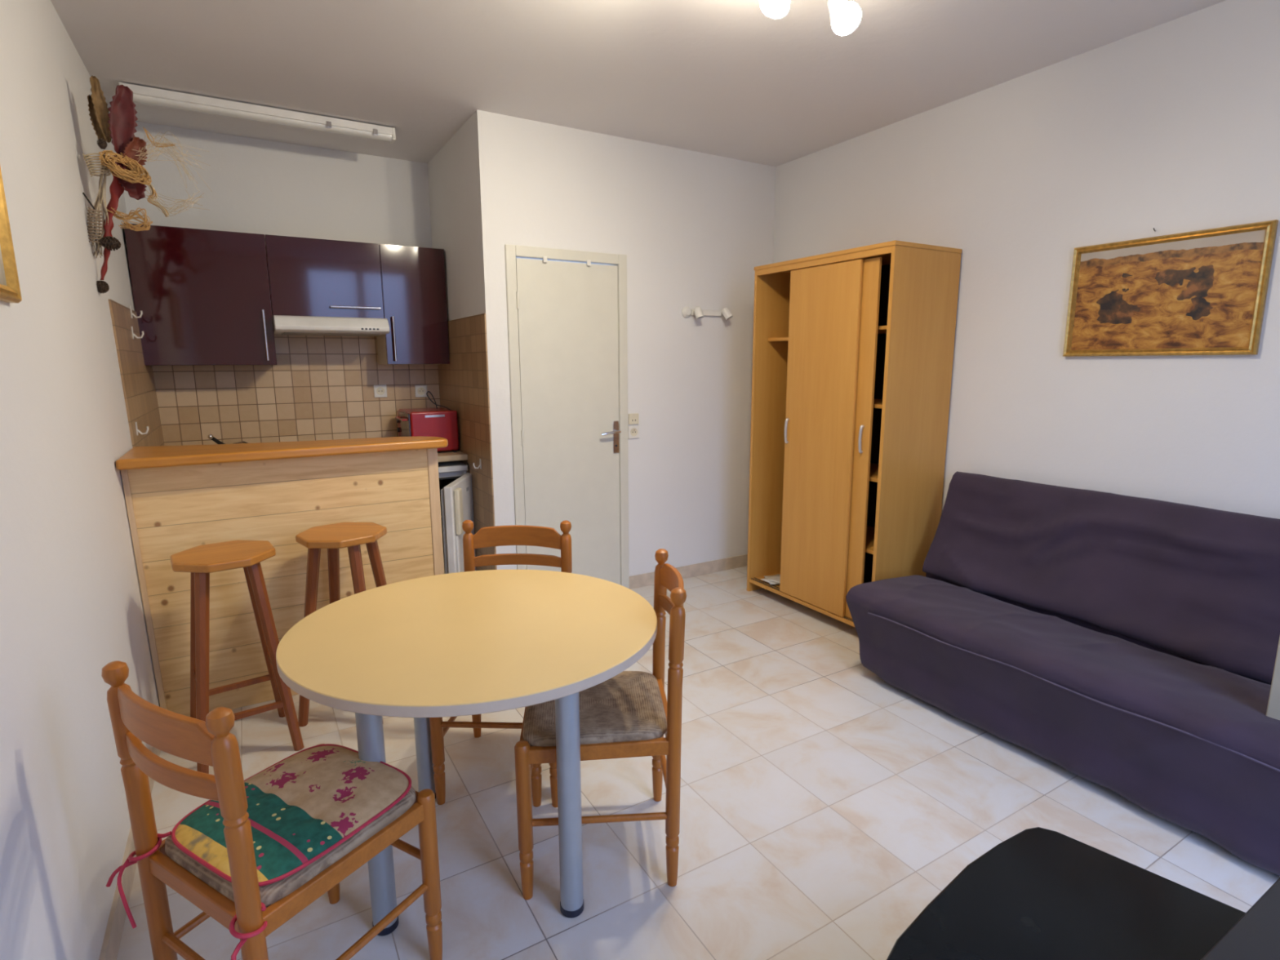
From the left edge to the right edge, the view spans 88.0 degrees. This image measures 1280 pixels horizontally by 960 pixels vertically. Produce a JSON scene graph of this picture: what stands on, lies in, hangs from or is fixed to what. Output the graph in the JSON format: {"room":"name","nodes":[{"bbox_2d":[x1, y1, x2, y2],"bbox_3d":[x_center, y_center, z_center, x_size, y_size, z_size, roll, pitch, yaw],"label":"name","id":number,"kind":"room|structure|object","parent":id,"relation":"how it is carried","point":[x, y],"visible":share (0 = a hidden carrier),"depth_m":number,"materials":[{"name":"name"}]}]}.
{"room":"studio apartment","nodes":[
{"label":"studio apartment","id":0,"kind":"room"},
{"bbox_2d":[0,0,159,959],"bbox_3d":[-1.483,-0.154,1.388,0.308,2.730,5.610,-6,12,-30],"label":"wall","id":1,"kind":"structure","parent":0,"point":[71,603],"depth_m":1.71,"materials":[{"name":"white paint"}]},
{"bbox_2d":[0,166,22,302],"bbox_3d":[-1.276,-0.587,1.219,0.026,0.460,0.620,-6,12,-30],"label":"framed picture","id":2,"kind":"object","parent":1,"relation":"attached to","point":[10,290],"visible":1,"depth_m":1.48},
{"bbox_2d":[98,745,160,959],"bbox_3d":[-0.957,1.249,1.041,0.033,0.085,3.870,-6,12,-30],"label":"baseboard","id":3,"kind":"structure","parent":1,"relation":"attached to","point":[113,932],"depth_m":1.72,"materials":[{"name":"beige tile"}]},
{"bbox_2d":[108,298,164,448],"bbox_3d":[-2.456,0.018,3.353,0.062,1.715,1.122,-6,12,-30],"label":"backsplash","id":4,"kind":"structure","parent":1,"relation":"attached to","point":[138,383],"depth_m":3.10,"materials":[{"name":"brown tile"}]},
{"bbox_2d":[129,305,142,318],"bbox_3d":[-2.447,-0.815,3.224,0.046,0.060,0.022,-6,12,-30],"label":"wall hook","id":5,"kind":"object","parent":1,"relation":"attached to","point":[131,313],"visible":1,"depth_m":3.22,"materials":[{"name":"white plastic"}]},
{"bbox_2d":[131,326,143,338],"bbox_3d":[-2.409,-0.706,3.183,0.046,0.060,0.022,-6,12,-30],"label":"wall hook","id":6,"kind":"object","parent":1,"relation":"attached to","point":[133,334],"visible":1,"depth_m":3.18,"materials":[{"name":"white plastic"}]},
{"bbox_2d":[135,422,149,435],"bbox_3d":[-2.212,-0.229,2.949,0.046,0.060,0.022,-6,12,-30],"label":"wall hook","id":7,"kind":"object","parent":1,"relation":"attached to","point":[147,427],"visible":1,"depth_m":2.94,"materials":[{"name":"white plastic"}]},
{"bbox_2d":[82,75,211,293],"bbox_3d":[-1.901,-1.117,2.566,0.428,0.780,0.114,-6,12,-30],"label":"dried flower arrangement","id":8,"kind":"object","parent":1,"relation":"attached to","point":[126,166],"visible":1,"depth_m":2.52,"materials":[{"name":"red plant"}]},
{"bbox_2d":[124,121,431,248],"bbox_3d":[-2.192,-0.636,4.128,1.880,2.730,0.100,-6,12,-30],"label":"wall","id":9,"kind":"structure","parent":0,"point":[258,186],"depth_m":3.93,"materials":[{"name":"white paint"}]},
{"bbox_2d":[123,222,276,365],"bbox_3d":[-2.394,-0.991,3.659,0.618,0.705,0.364,-6,12,-30],"label":"upper cabinet","id":10,"kind":"object","parent":9,"relation":"attached to","point":[202,296],"visible":0.88,"depth_m":3.53,"materials":[{"name":"purple laminate"}]},
{"bbox_2d":[151,334,439,445],"bbox_3d":[-2.070,-0.561,4.151,1.620,0.855,0.008,-6,12,-30],"label":"backsplash","id":11,"kind":"structure","parent":9,"relation":"attached to","point":[318,387],"depth_m":4.11,"materials":[{"name":"beige tile"}]},
{"bbox_2d":[264,234,384,318],"bbox_3d":[-1.872,-1.180,3.940,0.591,0.435,0.364,-6,12,-30],"label":"upper cabinet","id":12,"kind":"object","parent":9,"relation":"attached to","point":[308,277],"visible":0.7,"depth_m":3.81,"materials":[{"name":"purple laminate"}]},
{"bbox_2d":[272,315,389,336],"bbox_3d":[-1.843,-0.910,3.939,0.592,0.092,0.474,-6,12,-30],"label":"hood","id":13,"kind":"object","parent":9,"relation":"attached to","point":[282,325],"visible":0.96,"depth_m":3.76,"materials":[{"name":"white metal"}]},
{"bbox_2d":[373,384,386,397],"bbox_3d":[-1.703,-0.583,4.352,0.080,0.080,0.018,-6,12,-30],"label":"wall socket","id":14,"kind":"object","parent":9,"relation":"attached to","point":[380,391],"visible":1,"depth_m":4.35,"materials":[{"name":"white plastic"}]},
{"bbox_2d":[376,244,449,364],"bbox_3d":[-1.453,-1.092,4.207,0.378,0.705,0.364,-6,12,-30],"label":"upper cabinet","id":15,"kind":"object","parent":9,"relation":"attached to","point":[413,279],"visible":0.89,"depth_m":4.08,"materials":[{"name":"purple laminate"}]},
{"bbox_2d":[414,385,426,397],"bbox_3d":[-1.478,-0.601,4.484,0.080,0.080,0.018,-6,12,-30],"label":"wall socket","id":16,"kind":"object","parent":9,"relation":"attached to","point":[420,390],"visible":0.96,"depth_m":4.48,"materials":[{"name":"white plastic"}]},
{"bbox_2d":[427,116,479,320],"bbox_3d":[-1.111,-0.653,4.203,0.100,2.730,1.070,-6,12,-30],"label":"wall","id":17,"kind":"structure","parent":0,"point":[451,174],"depth_m":3.88,"materials":[{"name":"white paint"}]},
{"bbox_2d":[437,313,497,570],"bbox_3d":[-1.103,-0.133,4.176,0.008,1.715,1.061,-6,12,-30],"label":"backsplash","id":18,"kind":"structure","parent":17,"relation":"attached to","point":[464,383],"depth_m":3.93,"materials":[{"name":"brown tile"}]},
{"bbox_2d":[473,458,481,469],"bbox_3d":[-0.952,-0.092,3.871,0.046,0.060,0.022,-6,12,-30],"label":"wall hook","id":19,"kind":"object","parent":17,"relation":"attached to","point":[480,464],"visible":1,"depth_m":3.88,"materials":[{"name":"white plastic"}]},
{"bbox_2d":[471,110,775,576],"bbox_3d":[0.022,-0.656,4.193,2.040,2.730,0.100,-6,12,-30],"label":"wall","id":20,"kind":"structure","parent":0,"point":[693,228],"depth_m":4.15,"materials":[{"name":"white paint"}]},
{"bbox_2d":[504,244,629,588],"bbox_3d":[-0.409,-0.282,3.954,0.750,2.080,0.157,-6,12,-30],"label":"door","id":21,"kind":"structure","parent":20,"relation":"in","point":[566,309],"depth_m":3.90,"materials":[{"name":"beige paint"}]},
{"bbox_2d":[628,413,638,424],"bbox_3d":[-0.040,-0.381,4.138,0.072,0.068,0.011,-6,12,-30],"label":"socket","id":22,"kind":"object","parent":20,"relation":"attached to","point":[633,418],"visible":1,"depth_m":4.13,"materials":[{"name":"plastic"}]},
{"bbox_2d":[627,425,639,439],"bbox_3d":[-0.038,-0.299,4.149,0.080,0.080,0.018,-6,12,-30],"label":"wall socket","id":23,"kind":"object","parent":20,"relation":"attached to","point":[633,431],"visible":1,"depth_m":4.15,"materials":[{"name":"white plastic"}]},
{"bbox_2d":[629,554,747,589],"bbox_3d":[0.421,0.616,4.589,1.150,0.085,0.011,-6,12,-30],"label":"baseboard","id":24,"kind":"structure","parent":20,"relation":"attached to","point":[698,569],"depth_m":4.58,"materials":[{"name":"beige tile"}]},
{"bbox_2d":[681,306,733,320],"bbox_3d":[0.438,-1.066,4.248,0.345,0.082,0.109,-6,12,-30],"label":"wall spotlight","id":25,"kind":"object","parent":20,"relation":"attached to","point":[686,312],"visible":1,"depth_m":4.26,"materials":[{"name":"white plastic"}]},
{"bbox_2d":[50,0,1226,166],"bbox_3d":[0.088,-1.715,2.059,4.030,0.100,5.610,-6,12,-30],"label":"ceiling","id":26,"kind":"structure","parent":0,"point":[726,78],"depth_m":2.83,"materials":[{"name":"paint"}]},
{"bbox_2d":[118,81,395,144],"bbox_3d":[-1.886,-1.856,3.377,1.210,0.068,0.097,-6,12,-30],"label":"light","id":27,"kind":"object","parent":26,"relation":"attached to","point":[141,94],"visible":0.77,"depth_m":3.32,"materials":[{"name":"white plastic"}]},
{"bbox_2d":[760,0,791,18],"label":"ceiling spotlight","id":28,"kind":"object","parent":26,"relation":"attached to","point":[775,9],"depth_m":2.13,"materials":[{"name":"white glass"}]},
{"bbox_2d":[827,0,861,35],"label":"ceiling spotlight","id":29,"kind":"object","parent":26,"relation":"attached to","point":[845,16],"depth_m":2.21,"materials":[{"name":"white glass"}]},
{"bbox_2d":[116,565,1279,959],"bbox_3d":[0.098,1.071,2.552,4.030,0.100,5.610,-6,12,-30],"label":"floor","id":30,"kind":"structure","parent":0,"point":[825,804],"depth_m":2.12,"materials":[{"name":"tile"}]},
{"bbox_2d":[169,540,304,773],"bbox_3d":[-1.524,0.644,2.500,0.343,0.777,0.343,-8,13,-37],"label":"bar stool","id":31,"kind":"object","parent":30,"relation":"on","point":[201,561],"visible":0.94,"depth_m":2.43,"materials":[{"name":"brown wood"}]},
{"bbox_2d":[101,660,442,959],"bbox_3d":[-0.777,0.773,1.465,0.429,0.872,0.472,5,11,29],"label":"dining chair","id":32,"kind":"object","parent":30,"relation":"on","point":[135,720],"visible":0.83,"depth_m":1.30,"materials":[{"name":"brown wood"}]},
{"bbox_2d":[106,743,411,959],"bbox_3d":[-0.794,0.795,1.469,0.465,0.181,0.492,5,11,29],"label":"seat cushion","id":33,"kind":"object","parent":32,"relation":"on","point":[306,804],"visible":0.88,"depth_m":1.42,"materials":[{"name":"multicoloured fabric"}]},
{"bbox_2d":[115,435,448,716],"bbox_3d":[-1.506,0.382,3.015,1.221,1.108,0.462,-6,12,-30],"label":"breakfast bar","id":34,"kind":"object","parent":30,"relation":"on","point":[179,499],"visible":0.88,"depth_m":2.79,"materials":[{"name":"brown wood"}]},
{"bbox_2d":[295,522,386,726],"bbox_3d":[-1.221,0.591,2.791,0.343,0.777,0.343,0,10,0],"label":"bar stool","id":35,"kind":"object","parent":30,"relation":"on","point":[332,537],"visible":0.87,"depth_m":2.67,"materials":[{"name":"brown wood"}]},
{"bbox_2d":[438,460,475,573],"bbox_3d":[-1.309,0.314,4.121,0.546,0.848,1.013,-6,12,-30],"label":"fridge","id":36,"kind":"object","parent":30,"relation":"on","point":[455,489],"visible":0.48,"depth_m":3.73,"materials":[{"name":"white metal"}]},
{"bbox_2d":[275,568,657,936],"bbox_3d":[-0.450,0.758,1.909,0.987,0.746,0.942,-6,12,-30],"label":"dining table","id":37,"kind":"object","parent":30,"relation":"on","point":[465,643],"visible":0.94,"depth_m":1.70,"materials":[{"name":"beige laminate"}]},
{"bbox_2d":[429,520,572,807],"bbox_3d":[-0.467,0.615,2.353,0.429,0.872,0.472,0,10,2],"label":"dining chair","id":38,"kind":"object","parent":30,"relation":"on","point":[510,535],"visible":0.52,"depth_m":2.48,"materials":[{"name":"brown wood"}]},
{"bbox_2d":[514,548,686,899],"bbox_3d":[-0.113,0.683,1.964,0.472,0.872,0.429,-1,10,-5],"label":"dining chair","id":39,"kind":"object","parent":30,"relation":"on","point":[629,713],"visible":0.93,"depth_m":1.81,"materials":[{"name":"brown wood"}]},
{"bbox_2d":[746,240,962,626],"bbox_3d":[1.144,-0.222,3.799,0.515,2.005,1.002,-6,12,-30],"label":"wardrobe","id":40,"kind":"object","parent":30,"relation":"on","point":[853,348],"visible":0.91,"depth_m":3.51,"materials":[{"name":"brown wood"}]},
{"bbox_2d":[760,573,780,584],"bbox_3d":[0.869,0.629,4.188,0.221,0.023,0.207,7,13,37],"label":"paper sheets","id":41,"kind":"object","parent":40,"relation":"on","point":[772,580],"visible":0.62,"depth_m":4.17,"materials":[{"name":"white paper"}]},
{"bbox_2d":[768,337,788,341],"bbox_3d":[1.066,-0.836,3.930,0.391,0.018,0.471,-6,12,-30],"label":"shelf","id":42,"kind":"object","parent":40,"relation":"attached to","point":[770,339],"depth_m":3.96,"materials":[{"name":"brown wood"}]},
{"bbox_2d":[865,525,875,554],"bbox_3d":[1.308,0.336,3.705,0.416,0.018,0.463,-6,12,-30],"label":"shelf","id":43,"kind":"object","parent":40,"relation":"attached to","point":[870,530],"depth_m":3.69,"materials":[{"name":"brown wood"}]},
{"bbox_2d":[869,462,878,482],"bbox_3d":[1.306,-0.041,3.638,0.416,0.018,0.463,-6,12,-30],"label":"shelf","id":44,"kind":"object","parent":40,"relation":"attached to","point":[873,473],"depth_m":3.60,"materials":[{"name":"brown wood"}]},
{"bbox_2d":[873,399,882,408],"bbox_3d":[1.305,-0.412,3.572,0.416,0.018,0.463,-6,12,-30],"label":"shelf","id":45,"kind":"object","parent":40,"relation":"attached to","point":[877,403],"depth_m":3.42,"materials":[{"name":"brown wood"}]},
{"bbox_2d":[877,325,887,333],"bbox_3d":[1.304,-0.794,3.505,0.416,0.018,0.463,-6,12,-30],"label":"shelf","id":46,"kind":"object","parent":40,"relation":"attached to","point":[882,329],"depth_m":3.35,"materials":[{"name":"brown wood"}]},
{"bbox_2d":[845,471,1279,875],"bbox_3d":[1.806,0.574,2.451,0.881,0.902,1.985,-6,12,-30],"label":"sofa","id":47,"kind":"object","parent":30,"relation":"on","point":[1127,644],"visible":1,"depth_m":2.47,"materials":[{"name":"fabric"}]},
{"bbox_2d":[1266,636,1279,719],"bbox_3d":[1.875,0.451,1.802,0.030,0.520,0.200,-6,12,-30],"label":"board","id":48,"kind":"object","parent":47,"relation":"on","point":[1273,704],"visible":0.86,"depth_m":1.90,"materials":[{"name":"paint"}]},
{"bbox_2d":[886,826,1245,959],"bbox_3d":[0.780,1.059,1.030,0.939,0.450,0.738,-6,12,-30],"label":"table","id":49,"kind":"object","parent":30,"relation":"on","point":[1039,893],"visible":0.94,"depth_m":1.22,"materials":[{"name":"black plastic"}]},
{"bbox_2d":[1200,877,1279,959],"bbox_3d":[1.152,0.787,1.000,0.560,0.090,0.348,-6,12,-30],"label":"media box","id":50,"kind":"object","parent":49,"relation":"on","point":[1255,935],"visible":1,"depth_m":1.06,"materials":[{"name":"black plastic"}]},
{"bbox_3d":[-2.120,0.312,3.907,1.030,0.780,0.588,-6,12,-30],"label":"base cabinet","id":51,"kind":"object","parent":30,"relation":"on","visible":0},
{"bbox_2d":[437,449,467,462],"bbox_3d":[-1.894,-0.115,3.962,1.568,0.036,0.620,-6,12,-30],"label":"countertop","id":52,"kind":"structure","parent":51,"relation":"on","point":[445,455],"depth_m":4.06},
{"bbox_2d":[207,434,248,444],"bbox_3d":[-2.324,-0.183,3.781,0.208,0.165,0.102,-3,10,-16],"label":"faucet","id":53,"kind":"object","parent":52,"relation":"on","point":[210,436],"visible":0.36,"depth_m":3.74,"materials":[{"name":"silver metal"}]},
{"bbox_2d":[395,391,458,452],"bbox_3d":[-1.377,-0.376,4.231,0.331,0.380,0.373,-6,12,-30],"label":"oven","id":54,"kind":"object","parent":52,"relation":"on","point":[440,422],"visible":0.83,"depth_m":4.11,"materials":[{"name":"red metal"}]},
{"bbox_2d":[773,0,1279,519],"bbox_3d":[2.056,-0.424,2.837,0.100,2.730,4.540,-6,12,-30],"label":"wall","id":55,"kind":"structure","parent":0,"point":[1172,126],"depth_m":2.87,"materials":[{"name":"white paint"}]},
{"bbox_2d":[1062,219,1278,356],"bbox_3d":[2.062,-0.732,2.644,0.026,0.464,0.665,-6,12,-30],"label":"framed picture","id":56,"kind":"object","parent":55,"relation":"attached to","point":[1200,292],"visible":1,"depth_m":2.60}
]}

